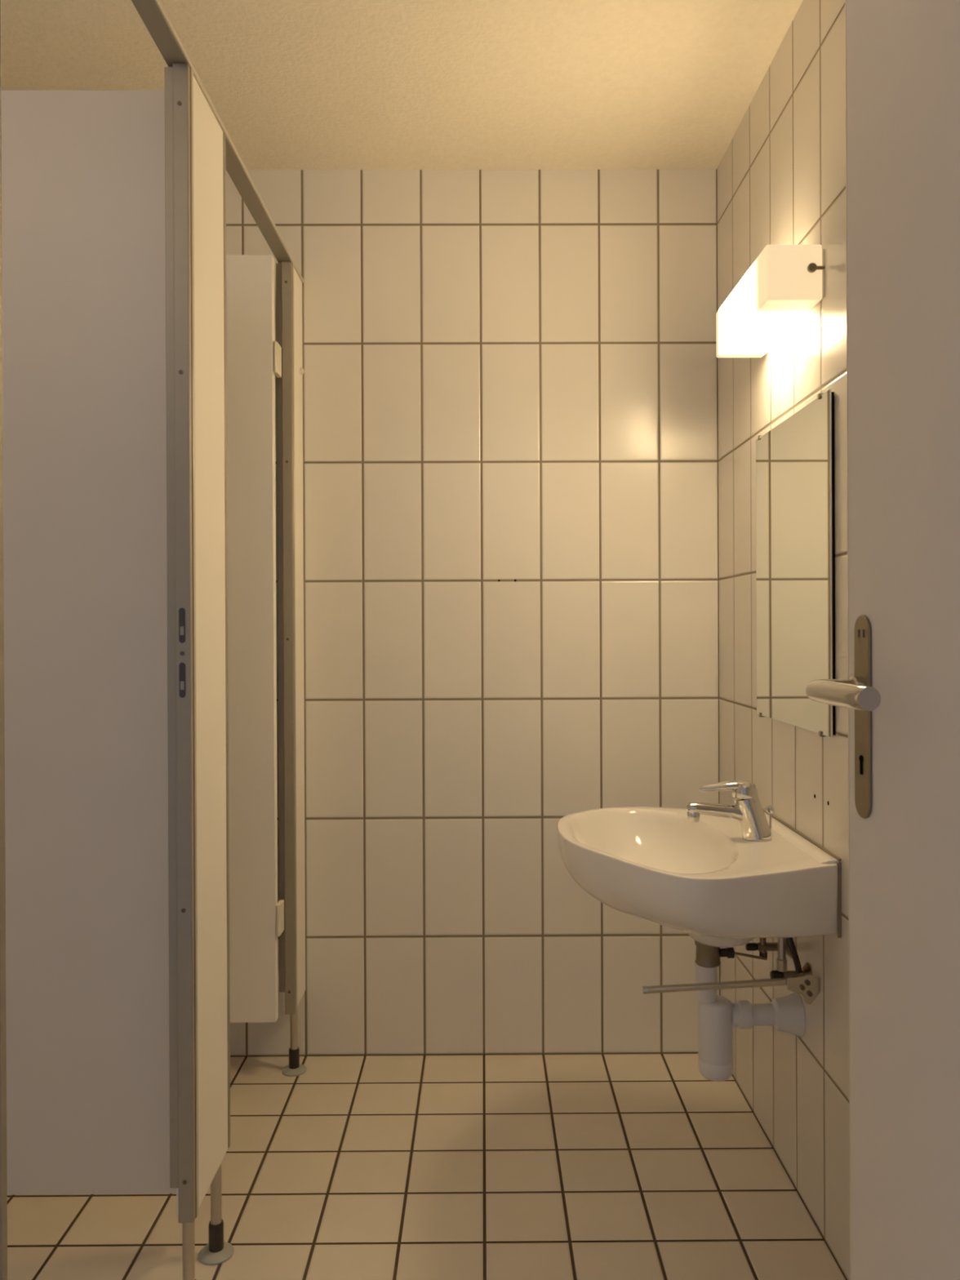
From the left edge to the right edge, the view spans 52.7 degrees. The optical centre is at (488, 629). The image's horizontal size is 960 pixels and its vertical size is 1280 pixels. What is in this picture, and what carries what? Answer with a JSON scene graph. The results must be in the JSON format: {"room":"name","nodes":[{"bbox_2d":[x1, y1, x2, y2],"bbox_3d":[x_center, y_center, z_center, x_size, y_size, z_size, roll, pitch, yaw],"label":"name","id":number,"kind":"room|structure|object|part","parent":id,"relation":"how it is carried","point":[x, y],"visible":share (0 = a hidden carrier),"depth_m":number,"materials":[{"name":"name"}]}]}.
{"room":"public restroom","nodes":[
{"label":"public restroom","id":0,"kind":"room"},
{"bbox_2d":[0,0,803,169],"bbox_3d":[-0.516,-1.260,1.411,2.279,0.050,2.400,0,0,0],"label":"ceiling","id":1,"kind":"structure","parent":0,"point":[292,84],"depth_m":2.14,"materials":[{"name":"paint"}]},
{"bbox_2d":[7,1053,846,1279],"bbox_3d":[-0.505,1.178,1.416,2.279,0.050,2.400,0,0,0],"label":"floor","id":2,"kind":"structure","parent":0,"point":[644,1166],"depth_m":1.99,"materials":[{"name":"tile"}]},
{"bbox_2d":[0,0,7,1279],"bbox_3d":[-0.499,0.112,0.595,0.063,2.082,0.758,0,0,0],"label":"pilaster","id":3,"kind":"object","parent":2,"relation":"on","point":[3,1172],"visible":1,"depth_m":0.97,"materials":[{"name":"beige laminate"}]},
{"bbox_2d":[131,0,303,283],"bbox_3d":[-0.510,-0.935,1.412,0.038,0.009,2.397,0,0,0],"label":"rail","id":4,"kind":"object","parent":3,"relation":"on","point":[153,14],"visible":0.72,"depth_m":1.87,"materials":[{"name":"silver metal"}]},
{"bbox_2d":[164,62,234,1279],"bbox_3d":[-0.506,0.110,1.708,0.063,2.082,0.242,0,0,0],"label":"pilaster","id":5,"kind":"object","parent":2,"relation":"on","point":[196,324],"visible":1,"depth_m":1.63,"materials":[{"name":"beige laminate"}]},
{"bbox_3d":[-0.501,1.057,1.621,0.020,0.166,0.020,0,0,0],"label":"leg","id":6,"kind":"part","parent":5,"relation":"part of","materials":[{"name":"silver metal"}]},
{"bbox_3d":[-0.507,0.022,1.711,0.031,1.905,0.209,0,0,0],"label":"panel","id":7,"kind":"part","parent":5,"relation":"part of","materials":[{"name":"beige laminate"}]},
{"bbox_3d":[-0.502,1.057,1.787,0.020,0.166,0.020,0,0,0],"label":"leg","id":8,"kind":"part","parent":5,"relation":"part of","materials":[{"name":"silver metal"}]},
{"bbox_3d":[-0.502,1.146,1.787,0.063,0.012,0.063,0,0,0],"label":"foot plate","id":9,"kind":"part","parent":5,"relation":"part of","materials":[{"name":"grey plastic"}]},
{"bbox_2d":[275,261,306,1076],"bbox_3d":[-0.510,0.109,2.533,0.063,2.082,0.157,0,0,0],"label":"pilaster","id":10,"kind":"object","parent":2,"relation":"on","point":[289,324],"visible":1,"depth_m":2.46,"materials":[{"name":"beige laminate"}]},
{"bbox_2d":[226,254,284,1022],"bbox_3d":[-0.830,0.025,2.420,0.621,1.903,0.053,0,0,-1],"label":"door","id":11,"kind":"structure","parent":10,"relation":"attached to","point":[254,356],"depth_m":2.40,"materials":[{"name":"beige laminate"}]},
{"bbox_3d":[-0.506,1.056,2.525,0.020,0.166,0.020,0,0,0],"label":"leg","id":12,"kind":"part","parent":10,"relation":"part of","materials":[{"name":"silver metal"}]},
{"bbox_3d":[-0.506,1.145,2.525,0.063,0.012,0.063,0,0,0],"label":"foot plate","id":13,"kind":"part","parent":10,"relation":"part of","materials":[{"name":"grey plastic"}]},
{"bbox_3d":[-0.512,0.020,2.540,0.031,1.905,0.143,0,0,0],"label":"panel","id":14,"kind":"part","parent":10,"relation":"part of","materials":[{"name":"beige laminate"}]},
{"bbox_2d":[226,168,719,1056],"bbox_3d":[-0.518,-0.043,2.638,2.379,2.488,0.051,0,0,0],"label":"wall","id":15,"kind":"structure","parent":0,"point":[510,461],"depth_m":2.62,"materials":[{"name":"tile"}]},
{"bbox_2d":[716,0,849,1279],"bbox_3d":[0.654,-0.046,1.420,0.051,2.488,2.400,0,0,0],"label":"wall","id":16,"kind":"structure","parent":0,"point":[781,175],"depth_m":1.99,"materials":[{"name":"tile"}]},
{"bbox_2d":[557,806,841,947],"bbox_3d":[0.385,0.518,1.965,0.487,0.228,0.664,0,0,0],"label":"washbasin","id":17,"kind":"object","parent":16,"relation":"attached to","point":[701,879],"visible":0.94,"depth_m":1.74,"materials":[{"name":"white ceramic"}]},
{"bbox_2d":[685,779,774,842],"bbox_3d":[0.487,0.361,1.939,0.184,0.119,0.059,0,0,0],"label":"mixer tap","id":18,"kind":"object","parent":17,"relation":"on","point":[748,810],"visible":1,"depth_m":1.93,"materials":[{"name":"silver metal"}]},
{"bbox_3d":[0.459,0.367,1.938,0.128,0.044,0.036,0,0,0],"label":"spout","id":19,"kind":"part","parent":18,"relation":"part of","materials":[{"name":"silver metal"}]},
{"bbox_3d":[0.476,0.314,1.938,0.112,0.025,0.032,0,0,0],"label":"lever","id":20,"kind":"part","parent":18,"relation":"part of","materials":[{"name":"silver metal"}]},
{"bbox_3d":[0.570,0.395,1.961,0.005,0.048,0.005,0,0,0],"label":"pop rod","id":21,"kind":"part","parent":18,"relation":"part of","materials":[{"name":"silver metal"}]},
{"bbox_3d":[0.570,0.364,1.961,0.017,0.016,0.017,0,0,0],"label":"rod knob","id":22,"kind":"part","parent":18,"relation":"part of","materials":[{"name":"silver metal"}]},
{"bbox_2d":[694,940,804,1081],"bbox_3d":[0.523,0.769,1.966,0.210,0.276,0.086,0,0,0],"label":"trap","id":23,"kind":"object","parent":17,"relation":"attached to","point":[717,1016],"visible":0.91,"depth_m":1.94,"materials":[{"name":"white plastic"}]},
{"bbox_2d":[697,995,733,1081],"bbox_3d":[0.461,0.829,1.966,0.069,0.158,0.069,0,0,0],"label":"trap","id":24,"kind":"object","parent":23,"relation":"on","point":[715,1012],"depth_m":1.94,"materials":[{"name":"white plastic"}]},
{"bbox_3d":[0.528,0.660,1.961,0.071,0.019,0.006,0,0,-2],"label":"linkage rod","id":25,"kind":"part","parent":23,"relation":"part of","materials":[{"name":"brown"}]},
{"bbox_2d":[642,974,820,1004],"bbox_3d":[0.461,0.684,1.841,0.335,0.056,0.024,0,0,0],"label":"towel bar","id":26,"kind":"object","parent":16,"relation":"attached to","point":[808,986],"visible":1,"depth_m":1.84,"materials":[{"name":"silver metal"}]},
{"bbox_3d":[0.449,0.677,1.845,0.300,0.029,0.013,0,0,0],"label":"rod","id":27,"kind":"part","parent":26,"relation":"part of","materials":[{"name":"silver metal"}]},
{"bbox_2d":[745,937,791,958],"bbox_3d":[0.581,0.628,2.016,0.092,0.113,0.048,0,0,0],"label":"angle valve","id":28,"kind":"object","parent":16,"relation":"attached to","point":[762,946],"visible":0.45,"depth_m":2.01,"materials":[{"name":"silver metal"}]},
{"bbox_3d":[0.547,0.660,2.016,0.024,0.015,0.016,0,0,0],"label":"valve knob","id":29,"kind":"part","parent":28,"relation":"part of","materials":[{"name":"black plastic"}]},
{"bbox_2d":[715,244,825,357],"bbox_3d":[0.568,-0.661,1.982,0.110,0.103,0.402,0,0,0],"label":"wall lamp","id":30,"kind":"object","parent":16,"relation":"attached to","point":[784,282],"visible":1,"depth_m":1.85,"materials":[{"name":"beige"}]},
{"bbox_3d":[0.620,-0.662,1.988,0.005,0.089,0.382,0,0,0],"label":"mounting plate","id":31,"kind":"part","parent":30,"relation":"part of","materials":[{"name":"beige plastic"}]},
{"bbox_3d":[0.596,-0.666,1.786,0.017,0.017,0.012,0,0,0],"label":"knob","id":32,"kind":"part","parent":30,"relation":"part of","materials":[{"name":"grey metal"}]},
{"bbox_2d":[769,937,812,978],"bbox_3d":[0.591,0.632,1.904,0.074,0.142,0.048,0,0,0],"label":"angle valve","id":33,"kind":"object","parent":16,"relation":"attached to","point":[781,971],"visible":0.66,"depth_m":1.90,"materials":[{"name":"silver metal"}]},
{"bbox_3d":[0.566,0.679,1.904,0.024,0.017,0.018,0,0,0],"label":"valve knob","id":34,"kind":"part","parent":33,"relation":"part of","materials":[{"name":"black plastic"}]},
{"bbox_2d":[755,388,835,737],"bbox_3d":[0.619,-0.120,1.987,0.011,0.637,0.475,0,0,0],"label":"wall mirror","id":35,"kind":"object","parent":16,"relation":"attached to","point":[795,519],"visible":1,"depth_m":1.94,"materials":[{"name":"silver mirror"}]},
{"bbox_2d":[805,0,959,1279],"bbox_3d":[0.442,0.136,0.739,0.116,2.012,0.866,0,0,-4],"label":"door","id":36,"kind":"structure","parent":16,"relation":"in","point":[900,692],"depth_m":1.03,"materials":[{"name":"beige"}]},
{"bbox_3d":[0.395,0.070,1.055,0.066,0.026,0.160,0,0,0],"label":"lever handle","id":37,"kind":"part","parent":36,"relation":"part of","materials":[{"name":"silver metal"}]},
{"bbox_3d":[0.434,0.101,1.125,0.004,0.236,0.039,0,0,-4],"label":"handle plate","id":38,"kind":"part","parent":36,"relation":"part of","materials":[{"name":"silver metal"}]},
{"bbox_3d":[-1.675,-0.036,1.407,0.050,2.488,2.400,0,0,0],"label":"wall","id":39,"kind":"structure","parent":0,"visible":0},
{"bbox_2d":[1,89,176,1195],"bbox_3d":[-1.087,0.028,1.680,1.128,1.913,0.042,0,0,0],"label":"divider","id":40,"kind":"object","parent":39,"relation":"attached to","point":[83,171],"visible":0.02,"depth_m":1.67,"materials":[{"name":"grey laminate"}]}
]}

